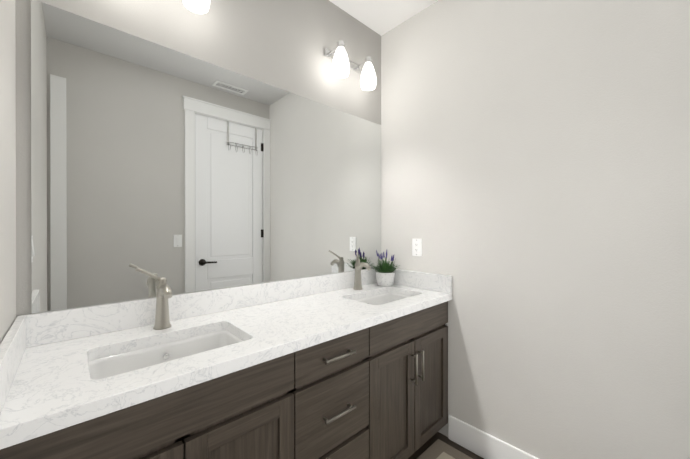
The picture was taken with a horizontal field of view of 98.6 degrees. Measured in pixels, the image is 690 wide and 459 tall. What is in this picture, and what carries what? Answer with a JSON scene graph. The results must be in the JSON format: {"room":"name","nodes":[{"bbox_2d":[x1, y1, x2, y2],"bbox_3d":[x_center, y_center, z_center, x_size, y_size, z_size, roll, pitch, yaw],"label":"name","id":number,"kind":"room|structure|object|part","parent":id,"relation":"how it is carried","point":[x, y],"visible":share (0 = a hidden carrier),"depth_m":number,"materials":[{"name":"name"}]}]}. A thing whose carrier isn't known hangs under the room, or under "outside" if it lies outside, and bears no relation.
{"room":"bathroom","nodes":[
{"label":"bathroom","id":0,"kind":"room"},
{"bbox_2d":[0,0,15,343],"bbox_3d":[-0.495,-0.078,0.268,0.100,2.700,1.800,0,0,-43],"label":"wall","id":1,"kind":"structure","parent":0,"point":[7,170],"depth_m":0.84,"materials":[{"name":"paint"}]},
{"bbox_2d":[0,316,27,415],"bbox_3d":[-0.861,0.333,0.758,0.020,0.104,0.536,0,0,-43],"label":"backsplash","id":2,"kind":"structure","parent":1,"relation":"attached to","point":[13,346],"depth_m":0.75,"materials":[{"name":"white stone"}]},
{"bbox_2d":[15,0,34,317],"bbox_3d":[-1.088,-0.237,1.013,0.041,1.046,0.100,0,0,-43],"label":"wall","id":3,"kind":"structure","parent":0,"point":[22,7],"depth_m":0.97,"materials":[{"name":"paint"}]},
{"bbox_2d":[182,0,209,13],"bbox_3d":[-0.723,-1.016,1.161,0.348,0.192,0.172,0,0,-43],"label":"sconce","id":4,"kind":"object","parent":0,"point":[199,6],"visible":1,"depth_m":1.26,"materials":[{"name":"white glass"}]},
{"bbox_2d":[24,268,376,347],"bbox_3d":[-0.392,0.331,1.572,1.814,0.104,0.020,0,0,-43],"label":"backsplash","id":5,"kind":"structure","parent":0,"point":[45,327],"depth_m":1.26,"materials":[{"name":"white stone"}]},
{"bbox_2d":[31,0,380,312],"bbox_3d":[-0.422,-0.577,1.622,1.777,1.708,0.108,0,0,-43],"label":"mirror","id":6,"kind":"object","parent":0,"point":[180,172],"depth_m":1.32,"materials":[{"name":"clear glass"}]},
{"bbox_2d":[324,40,376,90],"bbox_3d":[0.041,-1.018,1.866,0.348,0.192,0.172,0,0,-43],"label":"sconce","id":7,"kind":"object","parent":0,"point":[342,65],"visible":1,"depth_m":1.83,"materials":[{"name":"white glass"}]},
{"bbox_2d":[329,0,437,35],"bbox_3d":[0.176,-1.479,0.953,2.020,0.100,1.900,0,0,-43],"label":"ceiling","id":8,"kind":"structure","parent":0,"point":[381,17],"depth_m":1.94,"materials":[{"name":"paint"}]},
{"bbox_2d":[408,432,483,458],"bbox_3d":[0.176,1.321,0.959,2.020,0.100,1.900,0,0,-43],"label":"floor","id":9,"kind":"structure","parent":0,"point":[428,444],"depth_m":1.73,"materials":[{"name":"brown wood"}]},
{"bbox_2d":[0,300,449,458],"bbox_3d":[-0.206,0.848,1.372,1.814,0.844,0.568,0,0,-43],"label":"bathroom vanity","id":10,"kind":"object","parent":9,"relation":"on","point":[349,365],"depth_m":1.08,"materials":[{"name":"brown wood"}]},
{"bbox_2d":[0,284,451,443],"bbox_3d":[-0.209,0.405,1.375,1.814,0.040,0.557,0,0,-43],"label":"countertop","id":11,"kind":"structure","parent":10,"relation":"on","point":[54,385],"depth_m":0.96,"materials":[{"name":"white stone"}]},
{"bbox_2d":[135,267,175,331],"bbox_3d":[-0.713,0.263,1.119,0.120,0.244,0.141,0,0,-43],"label":"faucet","id":12,"kind":"object","parent":11,"relation":"on","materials":[{"name":"silver metal"}]},
{"bbox_2d":[88,328,243,379],"bbox_3d":[-0.575,0.499,1.005,0.494,0.170,0.326,0,0,-43],"label":"sink","id":13,"kind":"object","parent":11,"relation":"in","point":[104,363],"depth_m":1.09,"materials":[{"name":"white ceramic"}]},
{"bbox_2d":[352,252,371,291],"bbox_3d":[0.096,0.261,1.866,0.100,0.244,0.141,0,0,-43],"label":"faucet","id":14,"kind":"object","parent":11,"relation":"on","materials":[{"name":"silver metal"}]},
{"bbox_2d":[352,288,411,303],"bbox_3d":[0.227,0.497,1.746,0.494,0.170,0.326,0,0,-43],"label":"sink","id":15,"kind":"object","parent":11,"relation":"in","point":[373,297],"depth_m":1.92,"materials":[{"name":"white ceramic"}]},
{"bbox_2d":[371,250,399,286],"bbox_3d":[0.264,0.259,1.995,0.224,0.247,0.234,0,0,-43],"label":"plant","id":16,"kind":"object","parent":11,"relation":"on","point":[385,273],"visible":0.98,"depth_m":1.99,"materials":[{"name":"green plant"}]},
{"bbox_3d":[0.264,0.234,1.995,0.224,0.141,0.234,0,0,-43],"label":"stem","id":17,"kind":"part","parent":16,"relation":"part of","materials":[{"name":"green plant"}]},
{"bbox_2d":[417,439,472,458],"bbox_3d":[0.481,1.263,1.169,0.952,0.012,0.795,0,0,-43],"label":"rug","id":18,"kind":"object","parent":9,"relation":"on","point":[438,449],"visible":1,"depth_m":1.67,"materials":[{"name":"beige fabric"}]},
{"bbox_2d":[381,0,689,458],"bbox_3d":[0.916,-0.081,1.571,0.100,2.700,1.800,0,0,-43],"label":"wall","id":19,"kind":"structure","parent":0,"point":[535,176],"depth_m":1.41,"materials":[{"name":"paint"}]},
{"bbox_2d":[412,239,421,255],"bbox_3d":[0.476,0.118,1.966,0.010,0.115,0.070,0,0,-43],"label":"electrical outlet","id":20,"kind":"object","parent":19,"relation":"attached to","point":[416,247],"visible":1,"depth_m":1.96,"materials":[{"name":"white plastic"}]},
{"bbox_2d":[393,269,451,291],"bbox_3d":[0.457,0.330,1.976,0.020,0.104,0.536,0,0,-43],"label":"backsplash","id":21,"kind":"structure","parent":19,"relation":"attached to","point":[438,282],"depth_m":1.90,"materials":[{"name":"white stone"}]},
{"bbox_2d":[448,415,538,458],"bbox_3d":[1.023,1.197,1.374,0.014,0.145,1.161,0,0,-43],"label":"baseboard","id":22,"kind":"structure","parent":19,"relation":"attached to","point":[478,442],"depth_m":1.65,"materials":[{"name":"white wood"}]}
]}

